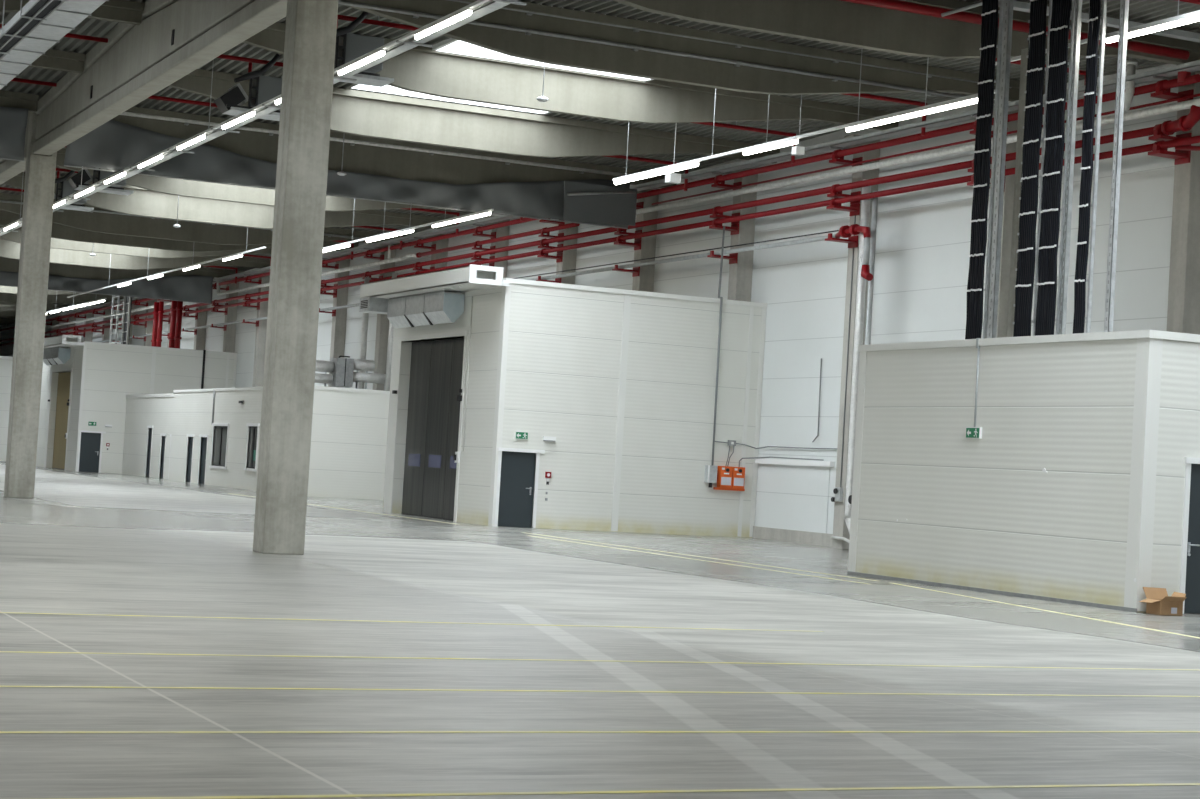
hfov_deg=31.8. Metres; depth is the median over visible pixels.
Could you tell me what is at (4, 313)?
roof beam
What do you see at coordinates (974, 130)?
bracket
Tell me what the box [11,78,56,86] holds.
pipe
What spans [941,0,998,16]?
pipe
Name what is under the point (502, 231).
wall column
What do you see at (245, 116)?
light
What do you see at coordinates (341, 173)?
sensor
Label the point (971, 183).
bracket
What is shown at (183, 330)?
bracket
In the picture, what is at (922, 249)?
wall
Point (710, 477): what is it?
switch box
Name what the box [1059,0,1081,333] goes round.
strut
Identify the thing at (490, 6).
cable tray
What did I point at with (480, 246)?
bracket
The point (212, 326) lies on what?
bracket
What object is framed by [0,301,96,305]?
roof beam
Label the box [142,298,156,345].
wall column
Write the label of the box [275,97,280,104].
light
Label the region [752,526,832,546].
baseboard
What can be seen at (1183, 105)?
pipe
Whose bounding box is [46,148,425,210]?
roof beam
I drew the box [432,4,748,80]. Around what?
window
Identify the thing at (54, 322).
wall column
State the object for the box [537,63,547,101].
sensor
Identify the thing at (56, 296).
track
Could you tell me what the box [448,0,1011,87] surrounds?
conduit
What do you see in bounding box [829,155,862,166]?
bracket
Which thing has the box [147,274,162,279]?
light
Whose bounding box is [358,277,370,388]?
downpipe
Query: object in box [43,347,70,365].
curtain
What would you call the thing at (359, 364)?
duct
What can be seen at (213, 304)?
bracket
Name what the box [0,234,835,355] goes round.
drain pipe
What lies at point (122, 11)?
roof beam
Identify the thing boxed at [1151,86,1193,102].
bracket
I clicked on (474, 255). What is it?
bracket
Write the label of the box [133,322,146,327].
bracket
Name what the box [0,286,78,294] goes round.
roof beam
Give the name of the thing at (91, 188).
light
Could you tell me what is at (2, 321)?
roof beam
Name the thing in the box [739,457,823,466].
cable
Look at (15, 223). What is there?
light
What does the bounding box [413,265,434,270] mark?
bracket
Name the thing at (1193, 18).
light
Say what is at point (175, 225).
sensor
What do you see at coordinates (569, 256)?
wall column
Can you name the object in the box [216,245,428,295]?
pipe
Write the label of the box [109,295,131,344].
cable tray
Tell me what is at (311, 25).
concrete column
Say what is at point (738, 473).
electrical box
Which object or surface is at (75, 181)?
fan
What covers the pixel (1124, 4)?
strut
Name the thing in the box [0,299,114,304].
roof beam
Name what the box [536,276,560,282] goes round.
bracket
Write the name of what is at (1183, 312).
wall column
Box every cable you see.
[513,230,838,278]
[736,443,836,448]
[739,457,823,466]
[812,358,821,441]
[840,215,855,486]
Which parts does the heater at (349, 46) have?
casing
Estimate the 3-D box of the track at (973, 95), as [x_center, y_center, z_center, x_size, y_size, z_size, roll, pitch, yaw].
[3.875,-6.614,45.111,0.070,2.256,16.400,4,-2,-25]
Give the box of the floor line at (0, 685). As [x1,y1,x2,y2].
[0,685,1199,696]
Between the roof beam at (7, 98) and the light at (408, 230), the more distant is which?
the light at (408, 230)
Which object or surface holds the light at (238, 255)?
attached to the track at (264, 247)
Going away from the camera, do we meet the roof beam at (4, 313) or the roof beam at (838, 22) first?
the roof beam at (838, 22)
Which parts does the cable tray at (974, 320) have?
rail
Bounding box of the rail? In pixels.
[713,487,744,490]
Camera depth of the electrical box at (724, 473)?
58.20 m
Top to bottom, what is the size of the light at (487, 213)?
0.105 m
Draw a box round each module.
[0,356,12,461]
[36,341,237,473]
[122,393,173,479]
[169,386,389,499]
[382,278,766,537]
[847,330,1199,613]
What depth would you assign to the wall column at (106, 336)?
137.62 m
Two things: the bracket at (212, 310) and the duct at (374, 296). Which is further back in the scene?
the bracket at (212, 310)
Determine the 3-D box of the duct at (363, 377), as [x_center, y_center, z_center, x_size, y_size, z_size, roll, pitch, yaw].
[-9.136,-0.649,84.032,1.705,0.820,0.400,4,-2,-25]
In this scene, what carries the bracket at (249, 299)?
attached to the wall column at (260, 338)
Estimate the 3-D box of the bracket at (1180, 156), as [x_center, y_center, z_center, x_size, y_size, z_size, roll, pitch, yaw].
[11.512,-4.962,42.636,0.760,0.300,0.430,4,-2,-25]
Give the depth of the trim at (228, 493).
62.04 m
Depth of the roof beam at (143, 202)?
77.24 m
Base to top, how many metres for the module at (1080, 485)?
4.260 m
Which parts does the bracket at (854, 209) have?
arm, plate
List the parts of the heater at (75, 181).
casing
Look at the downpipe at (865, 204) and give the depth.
52.58 m
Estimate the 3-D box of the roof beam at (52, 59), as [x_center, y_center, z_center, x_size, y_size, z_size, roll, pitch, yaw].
[-20.789,-8.385,47.123,18.260,1.095,0.500,4,-2,-25]
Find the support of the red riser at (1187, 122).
attached to the pipe at (1165, 84)
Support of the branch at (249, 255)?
hanging from the ceiling
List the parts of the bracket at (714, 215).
arm, plate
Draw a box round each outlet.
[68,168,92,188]
[214,83,248,112]
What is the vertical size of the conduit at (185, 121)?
0.174 m
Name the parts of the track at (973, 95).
hanger rod, hanger rod, hanger rod, rail, hanger rod, hanger rod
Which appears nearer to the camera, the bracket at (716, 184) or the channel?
the channel
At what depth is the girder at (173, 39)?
45.22 m
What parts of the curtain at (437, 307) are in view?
casing, mounting rail, casing, casing, plate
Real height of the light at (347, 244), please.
0.105 m
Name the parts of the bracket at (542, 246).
arm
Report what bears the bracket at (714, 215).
attached to the wall column at (740, 273)
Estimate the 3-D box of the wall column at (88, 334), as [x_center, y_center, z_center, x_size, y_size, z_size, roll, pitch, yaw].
[-35.224,-0.982,143.314,0.800,10.603,0.700,4,-2,-25]
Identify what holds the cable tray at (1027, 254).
on the module at (1080, 485)
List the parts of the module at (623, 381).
vision pane, opening frame, vision pane, vision pane, corner trim, door, door frame, joint trim, roof edge trim, joint trim, joint trim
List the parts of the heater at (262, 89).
casing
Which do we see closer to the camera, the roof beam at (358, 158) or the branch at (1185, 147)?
the branch at (1185, 147)
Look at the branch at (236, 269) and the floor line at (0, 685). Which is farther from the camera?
the branch at (236, 269)
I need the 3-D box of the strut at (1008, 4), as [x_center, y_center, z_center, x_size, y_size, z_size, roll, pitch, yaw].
[7.063,-4.291,37.117,0.094,6.710,0.160,4,-2,-25]
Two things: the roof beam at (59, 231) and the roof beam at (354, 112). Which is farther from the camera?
the roof beam at (59, 231)
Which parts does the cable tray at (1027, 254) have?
rail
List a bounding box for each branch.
[0,24,107,42]
[0,187,402,249]
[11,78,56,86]
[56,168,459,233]
[148,95,688,190]
[203,266,237,283]
[216,54,795,162]
[243,254,270,272]
[336,240,353,259]
[337,15,926,135]
[996,58,1085,96]
[1175,145,1199,150]
[1177,0,1199,4]
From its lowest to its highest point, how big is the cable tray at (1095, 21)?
6.643 m
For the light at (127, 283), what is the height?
0.105 m
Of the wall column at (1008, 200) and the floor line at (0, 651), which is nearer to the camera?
the floor line at (0, 651)
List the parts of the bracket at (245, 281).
arm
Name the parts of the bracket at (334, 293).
arm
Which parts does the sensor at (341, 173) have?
rod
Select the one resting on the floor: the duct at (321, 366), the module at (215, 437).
the module at (215, 437)
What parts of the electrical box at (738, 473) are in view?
label plate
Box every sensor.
[173,196,179,227]
[337,133,345,175]
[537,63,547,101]
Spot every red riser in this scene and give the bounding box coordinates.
[151,302,158,346]
[156,301,163,346]
[168,301,176,347]
[174,301,182,348]
[1161,71,1199,135]
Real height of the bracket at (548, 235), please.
0.300 m
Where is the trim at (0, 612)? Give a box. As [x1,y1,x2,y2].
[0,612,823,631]
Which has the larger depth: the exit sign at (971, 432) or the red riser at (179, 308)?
the red riser at (179, 308)
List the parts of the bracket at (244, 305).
arm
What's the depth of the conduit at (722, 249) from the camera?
58.26 m
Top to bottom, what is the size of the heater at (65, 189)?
1.459 m
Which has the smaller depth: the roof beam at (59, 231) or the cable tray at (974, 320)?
the cable tray at (974, 320)
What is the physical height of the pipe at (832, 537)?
0.148 m
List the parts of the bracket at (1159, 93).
arm, plate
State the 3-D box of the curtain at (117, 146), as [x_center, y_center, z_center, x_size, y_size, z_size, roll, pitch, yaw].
[-6.697,-6.421,60.218,16.956,1.412,0.654,4,-2,-24]
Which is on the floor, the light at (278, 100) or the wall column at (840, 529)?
the wall column at (840, 529)
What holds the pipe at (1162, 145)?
on the bracket
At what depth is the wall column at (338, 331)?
93.14 m
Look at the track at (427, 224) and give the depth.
66.16 m
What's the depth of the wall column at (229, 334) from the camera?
109.83 m
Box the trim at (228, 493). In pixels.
[228,493,453,523]
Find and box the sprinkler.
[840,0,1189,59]
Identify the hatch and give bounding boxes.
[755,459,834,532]
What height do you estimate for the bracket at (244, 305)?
0.300 m
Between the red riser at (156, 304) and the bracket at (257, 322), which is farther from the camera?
the red riser at (156, 304)
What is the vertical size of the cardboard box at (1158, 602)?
0.390 m
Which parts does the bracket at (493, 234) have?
arm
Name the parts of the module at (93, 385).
opening frame, corner trim, door, door frame, joint trim, roof edge trim, joint trim, joint trim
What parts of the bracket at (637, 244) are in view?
arm, plate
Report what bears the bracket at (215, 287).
attached to the wall column at (229, 334)
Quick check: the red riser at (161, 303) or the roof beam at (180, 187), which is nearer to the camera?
the roof beam at (180, 187)
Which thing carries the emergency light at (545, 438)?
attached to the module at (623, 381)
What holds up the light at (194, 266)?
attached to the track at (264, 247)
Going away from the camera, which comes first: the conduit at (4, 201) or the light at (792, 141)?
the light at (792, 141)
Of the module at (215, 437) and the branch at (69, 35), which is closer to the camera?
the branch at (69, 35)
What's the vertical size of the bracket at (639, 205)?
0.300 m
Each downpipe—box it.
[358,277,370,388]
[385,273,398,390]
[844,179,870,533]
[865,191,877,344]
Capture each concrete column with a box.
[4,111,56,497]
[253,0,337,554]
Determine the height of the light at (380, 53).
0.105 m
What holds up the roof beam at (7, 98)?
attached to the ceiling
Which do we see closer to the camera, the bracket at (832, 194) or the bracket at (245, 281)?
the bracket at (832, 194)
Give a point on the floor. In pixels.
(105, 544)
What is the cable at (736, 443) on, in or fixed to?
attached to the junction box at (731, 442)
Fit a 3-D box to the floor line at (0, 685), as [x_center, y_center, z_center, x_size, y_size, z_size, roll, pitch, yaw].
[-2.913,2.012,14.698,19.400,0.002,0.085,4,-2,-25]
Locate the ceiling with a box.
[0,0,1199,324]
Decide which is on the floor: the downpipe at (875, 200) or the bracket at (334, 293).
the downpipe at (875, 200)
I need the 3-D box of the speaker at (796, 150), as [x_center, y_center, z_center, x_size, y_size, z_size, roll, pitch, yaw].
[4.574,-6.564,48.086,0.220,1.950,0.200,4,-2,-25]
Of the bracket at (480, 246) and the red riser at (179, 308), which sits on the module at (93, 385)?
the red riser at (179, 308)
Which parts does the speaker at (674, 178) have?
rod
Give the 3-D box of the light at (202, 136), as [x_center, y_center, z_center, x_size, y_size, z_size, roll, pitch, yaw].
[-9.708,-6.098,49.967,0.076,0.105,2.500,4,-2,-25]
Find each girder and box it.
[0,111,40,184]
[33,0,286,154]
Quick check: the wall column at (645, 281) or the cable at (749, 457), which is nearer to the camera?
the cable at (749, 457)
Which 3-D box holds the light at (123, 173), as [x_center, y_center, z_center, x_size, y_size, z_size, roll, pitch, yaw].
[-13.263,-6.056,57.578,0.076,0.105,2.500,4,-2,-25]
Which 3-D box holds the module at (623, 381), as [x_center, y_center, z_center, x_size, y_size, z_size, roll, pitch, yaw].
[-0.991,0.345,61.154,8.035,6.570,8.800,4,-2,-25]
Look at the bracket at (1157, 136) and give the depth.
42.51 m
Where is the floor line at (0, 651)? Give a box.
[0,651,1196,669]
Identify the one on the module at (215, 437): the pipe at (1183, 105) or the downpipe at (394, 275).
the downpipe at (394, 275)
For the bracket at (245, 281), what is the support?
attached to the wall column at (260, 338)
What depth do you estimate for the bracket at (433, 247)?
82.00 m
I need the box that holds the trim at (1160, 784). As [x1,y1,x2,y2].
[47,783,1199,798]
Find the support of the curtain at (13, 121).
hanging from the roof beam at (7, 98)
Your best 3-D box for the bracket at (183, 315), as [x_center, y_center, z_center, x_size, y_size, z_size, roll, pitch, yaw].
[-22.465,-4.559,115.392,0.760,0.300,0.430,4,-2,-25]
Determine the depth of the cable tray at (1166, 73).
55.97 m
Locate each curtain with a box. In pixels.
[0,106,27,161]
[0,271,212,303]
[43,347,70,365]
[64,120,636,228]
[387,290,464,327]
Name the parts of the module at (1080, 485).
corner trim, trim, roof edge trim, corner trim, door frame, door, door handle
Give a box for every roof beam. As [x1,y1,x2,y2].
[0,0,143,24]
[0,90,38,111]
[0,193,405,244]
[0,210,358,252]
[0,225,271,257]
[0,238,269,269]
[0,257,244,279]
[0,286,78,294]
[0,293,136,302]
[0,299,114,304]
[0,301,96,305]
[0,304,78,311]
[0,311,61,316]
[0,318,14,323]
[3,172,460,228]
[29,49,85,72]
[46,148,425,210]
[111,107,676,187]
[169,69,779,162]
[243,22,898,129]
[342,0,1044,101]
[612,0,1199,64]
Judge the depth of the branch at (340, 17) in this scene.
49.38 m
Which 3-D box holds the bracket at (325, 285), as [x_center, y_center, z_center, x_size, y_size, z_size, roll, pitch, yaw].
[-12.039,-4.991,93.114,0.760,0.300,0.430,4,-2,-25]
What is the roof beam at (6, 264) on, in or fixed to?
attached to the ceiling
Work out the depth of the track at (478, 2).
44.58 m
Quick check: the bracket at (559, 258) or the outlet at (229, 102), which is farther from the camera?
the bracket at (559, 258)
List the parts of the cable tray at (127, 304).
rail, rail, rail, rail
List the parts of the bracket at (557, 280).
arm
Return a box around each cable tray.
[0,0,67,59]
[0,0,526,235]
[0,60,1199,328]
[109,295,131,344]
[965,0,1003,338]
[1013,2,1030,336]
[1014,0,1051,336]
[1035,0,1075,335]
[1073,0,1106,333]
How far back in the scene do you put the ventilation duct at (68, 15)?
40.10 m
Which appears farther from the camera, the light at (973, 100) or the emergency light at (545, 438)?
the emergency light at (545, 438)
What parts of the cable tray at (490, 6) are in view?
cross arm, cross arm, cross arm, cross arm, cross arm, cross arm, cross arm, cross arm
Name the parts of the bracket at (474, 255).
arm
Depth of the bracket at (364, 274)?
87.44 m
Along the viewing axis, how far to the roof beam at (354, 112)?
55.25 m
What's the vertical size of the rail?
0.070 m
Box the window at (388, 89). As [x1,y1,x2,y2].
[350,84,549,113]
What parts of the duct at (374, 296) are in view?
frame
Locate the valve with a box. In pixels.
[835,224,872,280]
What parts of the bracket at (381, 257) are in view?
arm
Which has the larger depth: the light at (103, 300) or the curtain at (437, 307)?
the light at (103, 300)
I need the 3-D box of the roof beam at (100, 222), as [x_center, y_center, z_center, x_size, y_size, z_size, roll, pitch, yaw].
[-16.605,-6.825,83.006,18.770,1.095,0.500,4,-2,-25]
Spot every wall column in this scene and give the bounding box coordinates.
[47,317,58,334]
[63,313,75,334]
[81,307,93,341]
[99,305,111,342]
[120,302,133,344]
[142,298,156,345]
[194,302,207,349]
[222,279,238,352]
[252,272,269,386]
[328,254,349,386]
[373,245,395,390]
[425,234,448,267]
[485,216,509,277]
[556,222,577,284]
[632,189,658,291]
[726,168,757,301]
[832,134,879,548]
[993,110,1017,337]
[1167,71,1199,334]
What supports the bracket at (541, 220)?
attached to the wall column at (569, 256)
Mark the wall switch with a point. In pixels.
(838, 491)
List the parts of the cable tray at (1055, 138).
rail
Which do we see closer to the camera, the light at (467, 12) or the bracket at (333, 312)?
the light at (467, 12)
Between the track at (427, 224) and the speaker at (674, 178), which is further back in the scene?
the track at (427, 224)
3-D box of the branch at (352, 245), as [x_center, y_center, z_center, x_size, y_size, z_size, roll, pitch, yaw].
[-18.355,-6.995,85.583,17.498,0.990,0.141,4,-2,-25]
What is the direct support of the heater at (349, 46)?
hanging from the ceiling
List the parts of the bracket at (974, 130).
arm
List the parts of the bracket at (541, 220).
arm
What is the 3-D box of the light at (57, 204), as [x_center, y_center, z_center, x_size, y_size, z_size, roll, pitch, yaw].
[-16.817,-6.014,65.189,0.076,0.105,2.500,4,-2,-25]
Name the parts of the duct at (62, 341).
frame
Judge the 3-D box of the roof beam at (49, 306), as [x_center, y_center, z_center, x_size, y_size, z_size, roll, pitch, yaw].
[-45.221,-6.635,144.306,18.770,1.095,0.500,4,-2,-25]
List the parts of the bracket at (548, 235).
arm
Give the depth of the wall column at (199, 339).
115.44 m
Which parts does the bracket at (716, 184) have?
arm, plate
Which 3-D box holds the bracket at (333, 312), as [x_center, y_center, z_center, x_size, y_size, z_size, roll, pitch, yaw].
[-12.104,-3.854,93.077,0.760,0.300,0.430,4,-2,-25]
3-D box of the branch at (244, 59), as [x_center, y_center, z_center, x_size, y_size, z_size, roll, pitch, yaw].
[-2.733,-7.330,52.155,17.498,0.990,0.141,4,-2,-25]
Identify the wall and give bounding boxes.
[0,64,1177,533]
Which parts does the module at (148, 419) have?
door frame, door, roof edge trim, door frame, door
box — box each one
[329,356,353,387]
[704,465,717,487]
[728,440,735,445]
[1139,587,1186,615]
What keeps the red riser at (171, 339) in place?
on the module at (93, 385)
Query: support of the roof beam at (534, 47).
attached to the ceiling
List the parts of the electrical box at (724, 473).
label plate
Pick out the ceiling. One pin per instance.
(1141, 11)
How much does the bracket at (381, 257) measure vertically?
0.300 m
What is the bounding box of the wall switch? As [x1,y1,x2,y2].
[831,487,842,501]
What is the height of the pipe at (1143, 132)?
0.230 m
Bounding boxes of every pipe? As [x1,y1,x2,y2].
[0,74,1199,330]
[0,124,1163,341]
[0,135,1199,345]
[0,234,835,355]
[0,302,183,337]
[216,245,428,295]
[416,223,579,257]
[630,98,1199,214]
[651,93,1199,204]
[831,536,848,542]
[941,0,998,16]
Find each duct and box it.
[0,0,108,88]
[44,334,84,348]
[315,360,333,385]
[315,373,332,385]
[353,359,374,388]
[353,372,385,390]
[359,264,508,314]
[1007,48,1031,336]
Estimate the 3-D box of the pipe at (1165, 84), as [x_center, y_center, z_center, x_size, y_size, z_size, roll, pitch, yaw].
[-20.603,-5.969,111.099,0.230,0.230,153.300,4,-2,-25]
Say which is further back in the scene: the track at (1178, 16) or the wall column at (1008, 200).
the wall column at (1008, 200)
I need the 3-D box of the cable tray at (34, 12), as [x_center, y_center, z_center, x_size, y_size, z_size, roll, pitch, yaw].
[-11.514,-7.836,41.021,0.482,1.873,36.000,4,-2,-25]
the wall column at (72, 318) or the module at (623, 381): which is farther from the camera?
the wall column at (72, 318)
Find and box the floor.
[0,461,1199,798]
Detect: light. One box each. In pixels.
[4,222,17,230]
[53,200,65,208]
[74,186,93,197]
[76,299,104,307]
[104,171,125,183]
[117,282,130,286]
[138,154,162,168]
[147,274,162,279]
[177,134,205,150]
[183,265,199,270]
[222,110,255,129]
[222,254,242,260]
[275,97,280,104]
[323,243,349,251]
[338,49,385,75]
[366,229,413,241]
[414,8,472,39]
[432,211,490,227]
[543,436,555,441]
[614,161,698,184]
[742,138,798,155]
[845,96,977,131]
[1105,13,1199,42]
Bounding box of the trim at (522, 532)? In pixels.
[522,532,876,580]
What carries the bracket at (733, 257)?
attached to the wall column at (740, 273)
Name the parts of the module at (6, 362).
roof edge trim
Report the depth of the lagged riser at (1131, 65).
43.24 m
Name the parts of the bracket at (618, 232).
arm, plate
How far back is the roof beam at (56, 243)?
94.24 m
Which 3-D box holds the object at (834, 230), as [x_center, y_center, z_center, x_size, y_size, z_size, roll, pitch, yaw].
[0.848,-4.257,65.095,0.036,0.036,24.800,4,-2,-25]
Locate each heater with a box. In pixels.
[53,170,93,211]
[68,168,133,194]
[214,54,281,120]
[334,11,393,86]
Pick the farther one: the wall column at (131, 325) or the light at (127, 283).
the wall column at (131, 325)
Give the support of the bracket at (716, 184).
attached to the wall column at (740, 273)
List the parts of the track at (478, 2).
hanger rod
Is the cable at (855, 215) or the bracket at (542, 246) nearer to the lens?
the cable at (855, 215)
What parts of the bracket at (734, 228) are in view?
arm, plate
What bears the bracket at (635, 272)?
attached to the wall column at (645, 281)
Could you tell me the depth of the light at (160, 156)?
53.59 m
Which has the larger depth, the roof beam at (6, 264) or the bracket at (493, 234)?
the roof beam at (6, 264)
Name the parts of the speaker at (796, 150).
rod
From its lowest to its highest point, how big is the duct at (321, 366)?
1.170 m
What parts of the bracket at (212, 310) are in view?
arm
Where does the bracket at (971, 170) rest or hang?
attached to the wall column at (1008, 200)
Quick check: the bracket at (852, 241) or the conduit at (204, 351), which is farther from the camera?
the conduit at (204, 351)
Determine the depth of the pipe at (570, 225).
74.30 m
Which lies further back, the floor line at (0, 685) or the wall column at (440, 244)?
the wall column at (440, 244)
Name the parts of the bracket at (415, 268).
arm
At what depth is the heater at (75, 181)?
66.13 m
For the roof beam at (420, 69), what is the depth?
49.69 m
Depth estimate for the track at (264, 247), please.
87.66 m
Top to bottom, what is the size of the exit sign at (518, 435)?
0.200 m
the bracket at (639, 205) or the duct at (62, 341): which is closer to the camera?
the bracket at (639, 205)
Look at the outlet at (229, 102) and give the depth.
49.07 m
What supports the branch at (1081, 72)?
hanging from the ceiling
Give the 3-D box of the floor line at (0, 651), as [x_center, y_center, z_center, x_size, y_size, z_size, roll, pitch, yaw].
[-3.253,2.070,17.077,20.800,0.002,0.085,4,-2,-25]
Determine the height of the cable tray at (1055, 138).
6.643 m
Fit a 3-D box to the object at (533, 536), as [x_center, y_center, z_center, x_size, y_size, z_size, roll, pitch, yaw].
[1.439,3.179,42.815,0.090,0.002,15.604,4,-2,-24]
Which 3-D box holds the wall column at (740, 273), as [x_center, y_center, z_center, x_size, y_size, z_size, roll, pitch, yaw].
[3.699,-1.367,59.954,0.800,10.450,0.700,4,-2,-25]
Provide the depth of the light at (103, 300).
110.22 m
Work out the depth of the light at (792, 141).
45.29 m
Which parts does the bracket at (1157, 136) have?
arm, plate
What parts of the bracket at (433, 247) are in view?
arm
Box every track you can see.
[0,0,489,230]
[46,296,106,312]
[67,228,265,297]
[323,199,493,248]
[612,49,994,180]
[995,0,1199,64]
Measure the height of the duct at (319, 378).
0.650 m
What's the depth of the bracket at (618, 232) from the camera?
65.38 m
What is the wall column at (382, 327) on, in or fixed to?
on the floor
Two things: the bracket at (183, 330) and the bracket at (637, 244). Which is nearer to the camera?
the bracket at (637, 244)
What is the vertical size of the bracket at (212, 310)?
0.300 m
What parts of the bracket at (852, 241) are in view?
arm, plate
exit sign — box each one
[88,421,96,425]
[515,431,527,439]
[966,427,981,438]
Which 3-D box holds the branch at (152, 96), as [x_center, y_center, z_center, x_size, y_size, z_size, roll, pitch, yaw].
[-5.344,-7.149,57.722,17.498,0.990,0.141,4,-2,-25]
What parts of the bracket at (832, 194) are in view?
arm, plate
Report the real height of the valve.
1.490 m
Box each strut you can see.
[987,0,1013,337]
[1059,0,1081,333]
[1104,0,1128,331]
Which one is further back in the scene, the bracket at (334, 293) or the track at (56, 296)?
the track at (56, 296)
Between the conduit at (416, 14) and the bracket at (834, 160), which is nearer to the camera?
the conduit at (416, 14)
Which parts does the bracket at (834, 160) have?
arm, plate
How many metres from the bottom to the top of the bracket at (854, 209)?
0.300 m
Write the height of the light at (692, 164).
0.105 m
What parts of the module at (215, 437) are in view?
door frame, door, door frame, door, roof edge trim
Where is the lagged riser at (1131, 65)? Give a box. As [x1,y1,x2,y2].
[1124,60,1137,111]
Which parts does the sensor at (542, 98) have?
rod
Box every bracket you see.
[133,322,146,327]
[182,313,197,319]
[182,328,196,334]
[210,324,226,330]
[211,308,227,314]
[212,302,227,308]
[213,285,228,290]
[242,319,258,326]
[243,296,260,303]
[243,302,259,309]
[244,279,261,284]
[319,308,335,316]
[320,289,336,297]
[321,283,337,290]
[322,263,338,268]
[362,274,382,279]
[364,253,383,259]
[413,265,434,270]
[414,243,435,250]
[471,254,494,264]
[472,244,495,254]
[473,230,495,238]
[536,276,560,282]
[537,251,562,262]
[538,231,563,242]
[538,242,562,253]
[539,219,564,225]
[612,265,639,276]
[614,228,641,240]
[614,238,641,249]
[636,202,643,208]
[707,251,737,263]
[709,221,739,234]
[710,210,739,223]
[711,179,741,189]
[825,233,858,247]
[826,201,859,215]
[827,189,860,203]
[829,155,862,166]
[967,176,1004,186]
[968,163,1005,178]
[970,125,1007,134]
[1148,129,1191,145]
[1148,145,1190,164]
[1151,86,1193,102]
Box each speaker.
[665,123,680,183]
[792,95,804,154]
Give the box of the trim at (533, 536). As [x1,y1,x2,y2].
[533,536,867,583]
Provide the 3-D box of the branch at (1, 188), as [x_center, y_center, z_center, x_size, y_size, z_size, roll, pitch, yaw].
[-15.753,-7.026,80.011,17.498,0.990,0.141,4,-2,-25]
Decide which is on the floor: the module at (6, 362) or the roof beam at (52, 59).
the module at (6, 362)
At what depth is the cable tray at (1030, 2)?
36.57 m
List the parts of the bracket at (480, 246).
arm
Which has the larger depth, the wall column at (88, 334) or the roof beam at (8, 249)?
the wall column at (88, 334)
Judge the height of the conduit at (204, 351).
2.500 m
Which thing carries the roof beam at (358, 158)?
attached to the ceiling
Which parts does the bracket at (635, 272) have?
arm, plate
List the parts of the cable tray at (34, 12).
rail, rail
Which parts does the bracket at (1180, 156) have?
arm, plate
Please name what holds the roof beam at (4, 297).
attached to the ceiling
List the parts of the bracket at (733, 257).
arm, plate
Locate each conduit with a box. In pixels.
[0,200,380,240]
[120,112,647,179]
[201,350,205,388]
[338,0,994,103]
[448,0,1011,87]
[711,226,724,464]
[974,338,980,426]
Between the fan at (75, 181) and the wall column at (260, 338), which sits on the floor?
the wall column at (260, 338)
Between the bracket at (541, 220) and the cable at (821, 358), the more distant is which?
the bracket at (541, 220)
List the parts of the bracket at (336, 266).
arm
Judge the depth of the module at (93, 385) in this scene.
107.23 m
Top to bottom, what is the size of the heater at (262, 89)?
1.459 m
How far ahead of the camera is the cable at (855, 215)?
53.94 m
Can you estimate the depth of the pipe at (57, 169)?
77.58 m
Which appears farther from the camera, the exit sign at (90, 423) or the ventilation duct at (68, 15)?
the exit sign at (90, 423)
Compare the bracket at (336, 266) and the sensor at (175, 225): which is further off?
the bracket at (336, 266)
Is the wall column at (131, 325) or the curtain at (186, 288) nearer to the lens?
the curtain at (186, 288)
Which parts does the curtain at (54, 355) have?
casing, casing, casing, plate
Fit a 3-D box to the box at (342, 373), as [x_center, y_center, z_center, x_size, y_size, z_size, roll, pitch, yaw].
[-10.244,-1.029,83.505,0.700,1.416,0.820,4,-2,-25]
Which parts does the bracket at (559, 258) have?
arm, plate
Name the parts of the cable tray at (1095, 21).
rail, rail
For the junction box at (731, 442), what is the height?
0.150 m
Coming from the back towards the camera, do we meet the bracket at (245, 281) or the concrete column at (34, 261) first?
the bracket at (245, 281)
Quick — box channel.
[998,0,1199,41]
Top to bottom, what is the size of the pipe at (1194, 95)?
0.060 m
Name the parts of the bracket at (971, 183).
arm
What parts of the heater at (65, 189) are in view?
casing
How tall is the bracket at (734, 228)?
0.300 m
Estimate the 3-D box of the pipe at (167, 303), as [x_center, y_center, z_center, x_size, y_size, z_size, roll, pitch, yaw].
[-36.820,-5.255,145.627,0.180,0.180,77.000,4,-2,-25]
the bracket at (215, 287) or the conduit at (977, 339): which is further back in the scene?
the bracket at (215, 287)
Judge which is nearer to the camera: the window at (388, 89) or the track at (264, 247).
the window at (388, 89)

